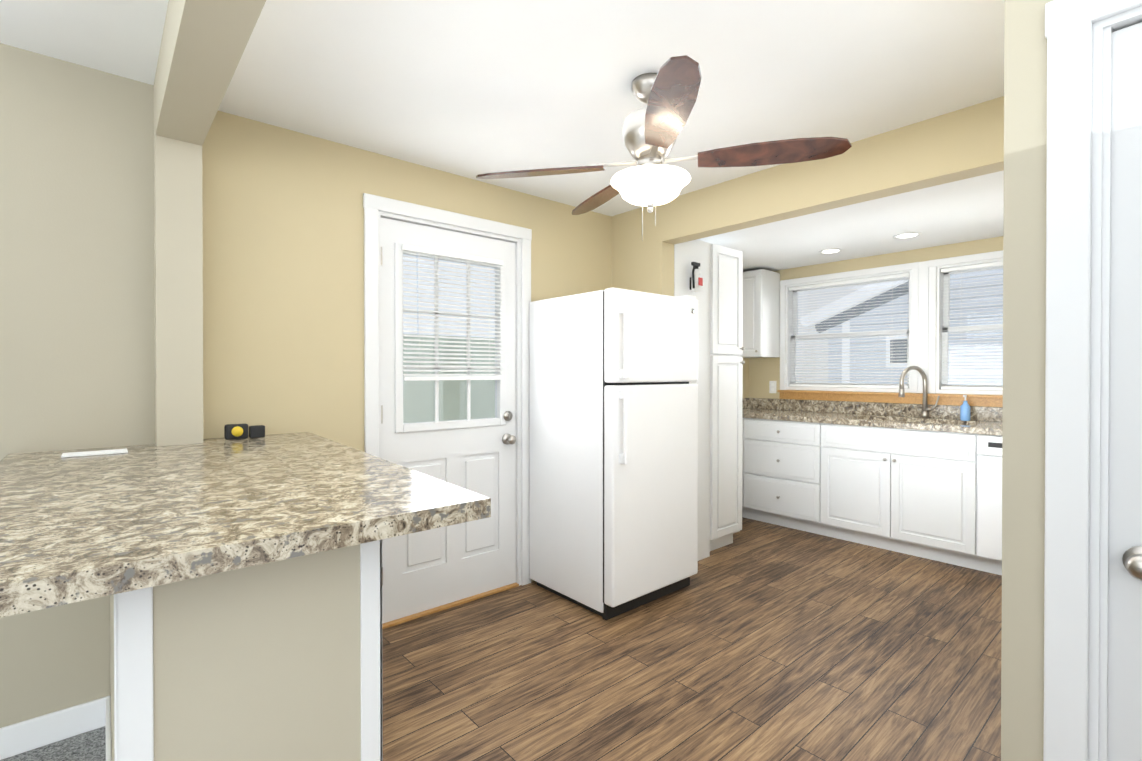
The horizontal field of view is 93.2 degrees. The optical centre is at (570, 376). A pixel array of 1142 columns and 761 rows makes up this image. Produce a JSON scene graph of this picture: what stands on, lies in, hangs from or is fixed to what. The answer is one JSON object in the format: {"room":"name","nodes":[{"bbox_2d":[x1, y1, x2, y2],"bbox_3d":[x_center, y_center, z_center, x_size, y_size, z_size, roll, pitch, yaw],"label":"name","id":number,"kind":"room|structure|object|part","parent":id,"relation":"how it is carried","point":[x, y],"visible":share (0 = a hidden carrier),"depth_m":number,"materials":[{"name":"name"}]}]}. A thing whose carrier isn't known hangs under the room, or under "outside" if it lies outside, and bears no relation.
{"room":"kitchen","nodes":[
{"label":"kitchen","id":0,"kind":"room"},
{"bbox_2d":[0,726,105,760],"bbox_3d":[-1.348,1.283,-0.952,3.499,0.054,5.600,0,0,-41],"label":"floor carpet","id":1,"kind":"object","parent":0,"point":[89,746],"depth_m":1.79,"materials":[{"name":"grey carpet"}]},
{"bbox_2d":[0,43,154,727],"bbox_3d":[-2.951,0.088,0.920,3.545,2.320,0.200,0,0,-41],"label":"wall","id":2,"kind":"structure","parent":0,"point":[77,340],"depth_m":1.85,"materials":[{"name":"beige paint"}]},
{"bbox_2d":[0,696,109,759],"bbox_3d":[-2.929,1.194,0.803,3.415,0.101,0.014,0,0,-41],"label":"baseboard","id":3,"kind":"structure","parent":2,"relation":"attached to","point":[36,732],"depth_m":1.82,"materials":[{"name":"white wood"}]},
{"bbox_2d":[154,135,202,445],"bbox_3d":[-1.524,0.186,2.088,0.140,2.110,0.250,0,0,-41],"label":"wall","id":4,"kind":"structure","parent":0,"point":[178,267],"depth_m":1.99,"materials":[{"name":"beige paint"}]},
{"bbox_2d":[153,0,265,145],"bbox_3d":[0.145,-0.972,0.160,0.140,0.230,5.340,0,0,-41],"label":"header beam","id":5,"kind":"structure","parent":0,"point":[203,45],"depth_m":1.51,"materials":[{"name":"beige paint"}]},
{"bbox_2d":[202,111,610,581],"bbox_3d":[-0.607,0.075,3.010,2.455,2.320,0.140,0,0,-41],"label":"wall","id":6,"kind":"structure","parent":0,"point":[283,273],"depth_m":2.41,"materials":[{"name":"beige paint"}]},
{"bbox_2d":[363,193,531,628],"bbox_3d":[-0.658,0.181,2.952,0.992,2.110,0.158,0,0,-41],"label":"door frame","id":7,"kind":"structure","parent":6,"relation":"attached to","point":[376,208],"depth_m":2.90,"materials":[{"name":"white wood"}]},
{"bbox_2d":[381,217,515,623],"bbox_3d":[-0.625,0.219,2.911,0.815,2.006,0.119,0,0,-41],"label":"entry door","id":8,"kind":"structure","parent":6,"relation":"in","point":[428,569],"depth_m":2.91,"materials":[{"name":"white wood"}]},
{"bbox_2d":[402,244,503,380],"bbox_3d":[-0.616,-0.321,2.900,0.600,0.685,0.033,0,0,-41],"label":"door blind","id":9,"kind":"object","parent":8,"relation":"attached to","point":[442,254],"visible":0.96,"depth_m":2.88,"materials":[{"name":"white plastic"}]},
{"bbox_2d":[0,0,1004,216],"bbox_3d":[-0.351,-1.116,-0.101,6.140,0.100,5.600,0,0,-41],"label":"ceiling","id":10,"kind":"structure","parent":0,"point":[471,89],"depth_m":1.88,"materials":[{"name":"white paint"}]},
{"bbox_2d":[476,55,851,240],"bbox_3d":[0.240,-0.788,1.996,0.869,0.579,1.199,0,0,-41],"label":"ceiling fan","id":11,"kind":"object","parent":10,"relation":"hanging from","point":[667,93],"visible":1,"depth_m":1.89,"materials":[{"name":"brown wood"}]},
{"bbox_3d":[0.291,-0.680,1.984,0.292,0.088,0.292,0,0,-41],"label":"lamp shade","id":12,"kind":"part","parent":11,"relation":"part of","materials":[{"name":"white glass"}]},
{"bbox_2d":[382,517,1001,760],"bbox_3d":[1.785,1.268,1.770,4.800,0.050,5.600,0,0,-41],"label":"floor","id":13,"kind":"structure","parent":0,"point":[755,640],"depth_m":2.29,"materials":[{"name":"laminate"}]},
{"bbox_2d":[0,432,490,760],"bbox_3d":[-0.993,0.750,1.504,0.930,0.990,1.627,0,0,-41],"label":"kitchen island","id":14,"kind":"object","parent":13,"relation":"on","point":[239,581],"visible":0.98,"depth_m":0.97,"materials":[{"name":"stone"}]},
{"bbox_2d":[61,449,127,457],"bbox_3d":[-1.550,0.250,1.760,0.160,0.005,0.090,0,0,-41],"label":"paper note","id":15,"kind":"object","parent":14,"relation":"on","point":[91,453],"visible":0.98,"depth_m":1.75,"materials":[{"name":"white paper"}]},
{"bbox_2d":[224,423,264,439],"bbox_3d":[-1.309,0.220,2.168,0.140,0.060,0.041,0,0,-41],"label":"tape measure","id":16,"kind":"object","parent":14,"relation":"on","point":[235,431],"visible":1,"depth_m":2.15,"materials":[{"name":"black plastic"}]},
{"bbox_2d":[529,287,697,619],"bbox_3d":[0.263,0.385,3.148,0.707,1.700,0.745,0,0,-41],"label":"fridge","id":17,"kind":"object","parent":13,"relation":"on","point":[613,460],"visible":1,"depth_m":2.89,"materials":[{"name":"white metal"}]},
{"bbox_2d":[674,239,744,560],"bbox_3d":[0.745,0.160,3.916,0.766,2.140,0.718,0,0,-41],"label":"pantry","id":18,"kind":"object","parent":13,"relation":"on","point":[721,348],"visible":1,"depth_m":3.72,"materials":[{"name":"white wood"}]},
{"bbox_2d":[690,262,702,290],"bbox_3d":[0.805,-0.648,3.507,0.089,0.182,0.074,0,0,-41],"label":"fire extinguisher","id":19,"kind":"object","parent":18,"relation":"attached to","point":[696,281],"visible":1,"depth_m":3.48,"materials":[{"name":"white metal"}]},
{"bbox_2d":[742,418,817,533],"bbox_3d":[1.936,0.789,4.529,0.642,0.874,0.708,0,0,-41],"label":"base cabinet","id":20,"kind":"object","parent":13,"relation":"on","point":[780,455],"depth_m":4.34,"materials":[{"name":"white wood"}]},
{"bbox_2d":[818,418,961,565],"bbox_3d":[2.447,0.793,3.940,0.642,0.874,0.970,0,0,-41],"label":"base cabinet","id":21,"kind":"object","parent":13,"relation":"on","point":[917,474],"depth_m":3.73,"materials":[{"name":"white wood"}]},
{"bbox_2d":[742,406,1002,433],"bbox_3d":[2.317,0.334,4.081,0.652,0.040,2.534,0,0,-41],"label":"countertop","id":22,"kind":"structure","parent":21,"relation":"on","point":[802,415],"depth_m":4.02,"materials":[{"name":"brown stone"}]},
{"bbox_2d":[899,366,970,420],"bbox_3d":[2.652,0.117,3.936,0.244,0.395,0.404,0,0,-41],"label":"faucet","id":23,"kind":"object","parent":22,"relation":"on","point":[917,409],"depth_m":4.03,"materials":[{"name":"silver metal"}]},
{"bbox_2d":[962,430,1001,574],"bbox_3d":[2.939,0.796,3.375,0.642,0.874,0.646,0,0,-41],"label":"dishwasher","id":24,"kind":"object","parent":13,"relation":"on","point":[981,453],"depth_m":3.35,"materials":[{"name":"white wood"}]},
{"bbox_2d":[742,358,748,397],"bbox_3d":[0.991,0.095,4.689,2.160,2.260,0.120,0,0,-41],"label":"wall","id":25,"kind":"structure","parent":0,"point":[745,394],"depth_m":5.22,"materials":[{"name":"beige paint"}]},
{"bbox_2d":[742,398,749,409],"bbox_3d":[1.498,0.258,5.033,0.594,0.100,0.022,0,0,-41],"label":"backsplash","id":26,"kind":"structure","parent":25,"relation":"attached to","point":[745,401],"depth_m":5.17,"materials":[{"name":"brown stone"}]},
{"bbox_2d":[611,96,1003,295],"bbox_3d":[0.963,0.076,2.983,0.120,2.320,2.660,0,0,-41],"label":"wall","id":27,"kind":"structure","parent":0,"point":[962,144],"depth_m":2.64,"materials":[{"name":"beige paint"}]},
{"bbox_2d":[697,170,1003,271],"bbox_3d":[1.864,-1.079,3.679,2.159,0.200,2.800,0,0,-41],"label":"ceiling","id":28,"kind":"structure","parent":0,"point":[966,210],"depth_m":3.57,"materials":[{"name":"white paint"}]},
{"bbox_2d":[819,248,842,253],"bbox_3d":[2.029,-0.979,4.220,0.169,0.005,0.169,0,0,25],"label":"recessed light","id":29,"kind":"object","parent":28,"relation":"in","point":[835,250],"depth_m":4.22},
{"bbox_2d":[893,232,921,238],"bbox_3d":[2.328,-0.976,3.739,0.169,0.005,0.169,0,0,25],"label":"recessed light","id":30,"kind":"object","parent":28,"relation":"in","point":[897,236],"depth_m":3.74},
{"bbox_2d":[749,236,1002,406],"bbox_3d":[2.621,0.097,4.338,0.140,2.260,2.790,0,0,-41],"label":"wall","id":31,"kind":"structure","parent":0,"point":[763,372],"depth_m":4.53,"materials":[{"name":"beige paint"}]},
{"bbox_2d":[741,269,779,357],"bbox_3d":[1.698,-0.567,5.008,0.361,0.780,0.314,0,0,-41],"label":"upper cabinet","id":32,"kind":"object","parent":31,"relation":"attached to","point":[761,313],"visible":0.65,"depth_m":4.87,"materials":[{"name":"white wood"}]},
{"bbox_2d":[769,381,776,392],"bbox_3d":[1.893,0.101,5.063,0.008,0.115,0.070,0,0,-41],"label":"electrical outlet plate","id":33,"kind":"object","parent":31,"relation":"attached to","point":[772,386],"visible":1,"depth_m":5.06,"materials":[{"name":"plastic"}]},
{"bbox_2d":[780,262,918,392],"bbox_3d":[2.359,-0.379,4.623,0.156,1.009,1.128,0,0,-41],"label":"window","id":34,"kind":"structure","parent":31,"relation":"in","point":[786,299],"depth_m":4.61,"materials":[{"name":"clear glass"}]},
{"bbox_2d":[789,273,908,388],"bbox_3d":[2.331,-0.360,4.599,0.032,0.905,0.980,0,0,-41],"label":"window blind","id":35,"kind":"object","parent":34,"relation":"attached to","point":[903,275],"visible":0.83,"depth_m":4.56,"materials":[{"name":"white plastic"}]},
{"bbox_2d":[750,398,1002,421],"bbox_3d":[2.555,0.263,4.288,0.022,0.100,2.534,0,0,-41],"label":"backsplash","id":36,"kind":"structure","parent":31,"relation":"attached to","point":[909,409],"depth_m":4.31,"materials":[{"name":"brown stone"}]},
{"bbox_2d":[918,250,1002,394],"bbox_3d":[3.092,-0.374,3.779,0.156,1.009,1.112,0,0,-41],"label":"window","id":37,"kind":"structure","parent":31,"relation":"in","point":[941,271],"depth_m":4.06,"materials":[{"name":"clear glass"}]},
{"bbox_2d":[1001,0,1053,760],"bbox_3d":[2.011,0.093,0.191,0.120,2.320,2.930,0,0,-41],"label":"wall","id":38,"kind":"structure","parent":0,"point":[1024,367],"depth_m":1.23,"materials":[{"name":"beige paint"}]},
{"bbox_2d":[1043,0,1141,760],"bbox_3d":[1.403,0.215,0.878,0.136,2.066,0.949,0,0,-41],"label":"door frame","id":39,"kind":"structure","parent":38,"relation":"attached to","point":[1078,35],"depth_m":1.15,"materials":[{"name":"white wood"}]},
{"bbox_2d":[1107,22,1141,760],"bbox_3d":[1.368,0.258,0.848,0.101,1.958,0.761,0,0,-41],"label":"closet door","id":40,"kind":"structure","parent":38,"relation":"in","point":[1124,724],"depth_m":1.12,"materials":[{"name":"white wood"}]},
{"label":"outside","id":41,"kind":"structure","parent":0,"visible":0},
{"bbox_2d":[403,254,494,422],"bbox_3d":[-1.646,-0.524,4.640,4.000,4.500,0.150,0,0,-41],"label":"window","id":42,"kind":"structure","parent":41,"point":[413,400],"depth_m":5.02,"materials":[{"name":"glass"}]},
{"bbox_2d":[800,269,1002,384],"bbox_3d":[6.354,-0.924,5.429,0.685,6.289,8.013,0,0,-41],"label":"house","id":43,"kind":"structure","parent":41,"point":[880,320],"depth_m":7.47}
]}

